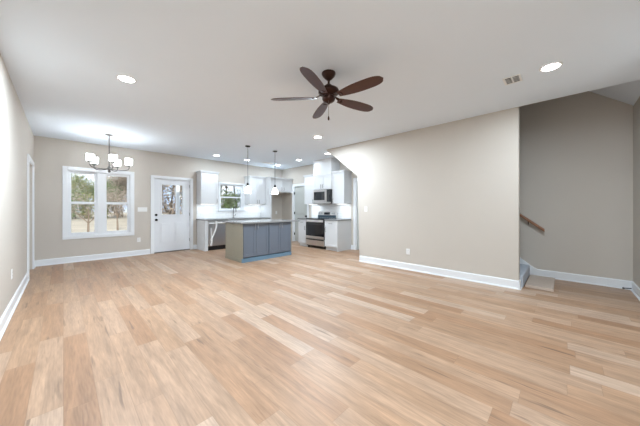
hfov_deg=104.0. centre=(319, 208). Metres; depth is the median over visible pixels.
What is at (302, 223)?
base cabinet
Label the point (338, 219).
countertop
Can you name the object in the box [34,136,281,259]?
wall
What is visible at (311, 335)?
floor
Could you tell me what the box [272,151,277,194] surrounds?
pendant light
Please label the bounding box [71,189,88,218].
shrub
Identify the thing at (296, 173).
wall
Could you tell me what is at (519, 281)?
baseboard
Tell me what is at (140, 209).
light switch
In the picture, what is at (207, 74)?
ceiling
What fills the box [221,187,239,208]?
shrub
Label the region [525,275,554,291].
wood board
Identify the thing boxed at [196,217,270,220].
countertop
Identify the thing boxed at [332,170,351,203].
upper cabinet
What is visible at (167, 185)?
tree
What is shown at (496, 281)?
baseboard
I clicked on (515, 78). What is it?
ceiling vent
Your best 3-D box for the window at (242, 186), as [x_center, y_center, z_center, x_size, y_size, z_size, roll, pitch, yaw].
[-2.975,-0.382,8.367,0.190,0.955,0.950,0,0,44]
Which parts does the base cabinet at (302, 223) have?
drawer, door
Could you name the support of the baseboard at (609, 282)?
attached to the wall at (576, 150)
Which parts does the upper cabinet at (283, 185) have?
door, crown molding, door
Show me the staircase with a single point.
(526, 269)
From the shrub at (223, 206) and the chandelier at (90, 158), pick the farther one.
the shrub at (223, 206)
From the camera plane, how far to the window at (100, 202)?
5.96 m
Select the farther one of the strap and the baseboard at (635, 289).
the strap
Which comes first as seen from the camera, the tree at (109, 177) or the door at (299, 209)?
the door at (299, 209)
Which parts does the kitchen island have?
panel, door, door, door, door, panel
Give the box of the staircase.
[520,258,536,287]
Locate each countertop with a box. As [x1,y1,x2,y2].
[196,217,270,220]
[222,219,299,223]
[324,218,350,220]
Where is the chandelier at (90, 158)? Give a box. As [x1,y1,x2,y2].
[86,134,130,172]
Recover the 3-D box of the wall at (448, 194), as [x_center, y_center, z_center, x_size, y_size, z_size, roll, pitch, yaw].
[1.614,-0.159,5.170,3.935,2.740,0.120,0,0,44]
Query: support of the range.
on the floor
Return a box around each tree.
[71,173,111,217]
[71,174,87,188]
[71,174,92,218]
[71,189,114,231]
[87,179,125,197]
[107,177,126,205]
[107,178,126,229]
[109,176,126,197]
[110,176,126,217]
[166,185,181,213]
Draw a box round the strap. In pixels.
[210,221,216,245]
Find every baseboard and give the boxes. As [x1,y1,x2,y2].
[0,272,29,340]
[34,249,149,266]
[359,256,517,289]
[518,279,521,289]
[537,269,632,289]
[630,282,639,300]
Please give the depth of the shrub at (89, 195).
39.34 m
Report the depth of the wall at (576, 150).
4.12 m
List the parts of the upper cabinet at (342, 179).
door, crown molding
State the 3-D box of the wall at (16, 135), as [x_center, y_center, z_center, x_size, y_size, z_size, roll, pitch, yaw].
[-2.852,-0.159,2.078,8.866,2.740,0.140,0,0,44]
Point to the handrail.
(521, 215)
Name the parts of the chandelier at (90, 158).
lamp shade, lamp shade, lamp shade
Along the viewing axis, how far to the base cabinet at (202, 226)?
7.21 m
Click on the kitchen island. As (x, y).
(245, 243)
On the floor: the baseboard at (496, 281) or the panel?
the panel
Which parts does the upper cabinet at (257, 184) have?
door, crown molding, door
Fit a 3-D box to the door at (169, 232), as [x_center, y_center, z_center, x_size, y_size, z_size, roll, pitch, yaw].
[-4.202,0.156,7.119,0.176,2.110,1.070,0,0,44]
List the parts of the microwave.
door glass, door, control panel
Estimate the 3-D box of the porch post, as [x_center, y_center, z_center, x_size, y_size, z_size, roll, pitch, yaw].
[-4.941,-0.219,8.684,0.140,2.940,0.140,0,0,44]
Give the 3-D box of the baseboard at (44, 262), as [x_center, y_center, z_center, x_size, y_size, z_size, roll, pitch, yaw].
[-5.251,1.146,5.947,0.030,0.130,2.053,0,0,44]
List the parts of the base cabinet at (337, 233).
drawer, door, panel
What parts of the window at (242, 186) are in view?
sash, sash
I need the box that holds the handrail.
[520,214,544,231]
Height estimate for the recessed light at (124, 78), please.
0.006 m
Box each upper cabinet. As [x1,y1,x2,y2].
[196,170,219,203]
[244,176,265,204]
[265,177,292,193]
[303,174,313,203]
[312,157,339,189]
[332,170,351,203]
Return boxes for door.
[27,154,33,278]
[151,175,192,253]
[292,183,308,240]
[353,178,358,249]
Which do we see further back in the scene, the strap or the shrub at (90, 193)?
the shrub at (90, 193)
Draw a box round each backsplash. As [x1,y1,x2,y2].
[197,204,259,218]
[311,204,350,218]
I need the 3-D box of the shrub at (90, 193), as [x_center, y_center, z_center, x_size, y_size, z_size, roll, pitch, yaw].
[-36.079,-0.799,42.301,4.424,4.922,4.276,0,0,-21]
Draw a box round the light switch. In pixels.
[138,207,146,211]
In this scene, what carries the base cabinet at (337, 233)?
on the floor
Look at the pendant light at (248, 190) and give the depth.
6.07 m
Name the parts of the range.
oven door, drawer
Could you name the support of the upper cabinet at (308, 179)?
attached to the wall at (296, 173)
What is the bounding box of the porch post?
[176,185,179,213]
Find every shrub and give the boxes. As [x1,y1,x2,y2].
[71,188,93,218]
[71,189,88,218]
[90,193,117,217]
[107,189,126,217]
[162,185,181,213]
[220,189,239,208]
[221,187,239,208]
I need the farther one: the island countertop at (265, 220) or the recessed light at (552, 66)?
the island countertop at (265, 220)
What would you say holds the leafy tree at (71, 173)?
on the field
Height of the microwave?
0.426 m
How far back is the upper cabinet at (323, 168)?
7.70 m
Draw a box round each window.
[62,166,133,239]
[218,182,244,211]
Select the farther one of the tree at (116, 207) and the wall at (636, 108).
the tree at (116, 207)
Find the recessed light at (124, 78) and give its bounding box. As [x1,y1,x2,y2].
[116,75,136,82]
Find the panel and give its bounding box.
[260,178,271,218]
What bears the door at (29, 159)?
in the wall at (16, 135)
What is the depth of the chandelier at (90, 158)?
5.15 m
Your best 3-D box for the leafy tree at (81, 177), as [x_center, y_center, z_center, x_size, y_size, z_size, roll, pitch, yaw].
[-40.114,-2.423,40.614,6.005,8.129,5.165,0,0,-21]
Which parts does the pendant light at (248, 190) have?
lamp shade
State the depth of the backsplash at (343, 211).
7.89 m
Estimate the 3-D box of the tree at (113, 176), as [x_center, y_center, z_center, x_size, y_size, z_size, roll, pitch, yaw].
[-37.441,-3.593,47.731,7.018,10.474,10.082,0,0,2]
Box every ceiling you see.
[0,0,639,169]
[590,80,639,105]
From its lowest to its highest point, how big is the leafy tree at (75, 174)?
8.318 m
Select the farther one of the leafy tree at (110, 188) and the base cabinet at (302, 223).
the leafy tree at (110, 188)
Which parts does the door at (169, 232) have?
panel, glazing frame, panel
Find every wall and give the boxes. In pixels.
[0,54,33,317]
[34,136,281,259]
[282,162,357,244]
[327,107,519,280]
[519,91,632,280]
[633,97,639,287]
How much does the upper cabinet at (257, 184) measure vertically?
0.960 m
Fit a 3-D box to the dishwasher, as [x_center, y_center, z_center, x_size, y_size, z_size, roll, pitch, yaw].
[-3.182,0.778,7.552,0.652,0.865,0.595,0,0,44]
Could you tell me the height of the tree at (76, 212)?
2.994 m
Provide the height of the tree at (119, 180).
12.454 m
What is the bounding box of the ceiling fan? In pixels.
[271,67,382,119]
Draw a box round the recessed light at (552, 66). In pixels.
[539,62,562,71]
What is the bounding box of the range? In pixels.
[306,211,336,248]
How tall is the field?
0.780 m
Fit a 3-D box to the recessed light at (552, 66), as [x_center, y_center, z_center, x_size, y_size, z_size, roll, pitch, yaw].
[2.490,-1.526,2.698,0.192,0.006,0.192,0,0,44]
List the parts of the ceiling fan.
blade, blade, blade, blade, blade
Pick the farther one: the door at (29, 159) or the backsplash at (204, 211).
the backsplash at (204, 211)
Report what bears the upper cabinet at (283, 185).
attached to the wall at (50, 154)
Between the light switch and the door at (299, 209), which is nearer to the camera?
the light switch
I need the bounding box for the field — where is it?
[71,212,181,232]
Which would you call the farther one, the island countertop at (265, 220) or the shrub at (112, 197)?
the shrub at (112, 197)
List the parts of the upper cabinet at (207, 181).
crown molding, door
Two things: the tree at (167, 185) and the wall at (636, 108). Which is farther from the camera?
the tree at (167, 185)
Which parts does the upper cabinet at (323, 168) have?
door, crown molding, door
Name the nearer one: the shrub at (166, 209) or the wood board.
the wood board
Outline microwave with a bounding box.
[313,189,331,203]
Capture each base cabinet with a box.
[197,220,207,250]
[298,219,307,246]
[325,220,350,251]
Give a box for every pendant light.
[244,145,250,193]
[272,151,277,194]
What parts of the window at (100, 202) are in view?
sash, sash, sash, sash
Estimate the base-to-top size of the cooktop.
0.020 m
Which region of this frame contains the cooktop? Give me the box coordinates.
[306,218,335,218]
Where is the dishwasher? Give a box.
[208,220,227,250]
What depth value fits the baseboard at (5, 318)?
2.91 m
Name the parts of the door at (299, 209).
panel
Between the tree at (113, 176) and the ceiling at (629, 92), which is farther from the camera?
the tree at (113, 176)
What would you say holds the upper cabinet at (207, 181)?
attached to the wall at (50, 154)
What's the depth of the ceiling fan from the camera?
2.75 m
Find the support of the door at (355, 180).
in the wall at (296, 173)
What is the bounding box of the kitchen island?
[225,222,291,262]
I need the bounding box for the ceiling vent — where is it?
[502,73,522,85]
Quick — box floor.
[0,241,639,425]

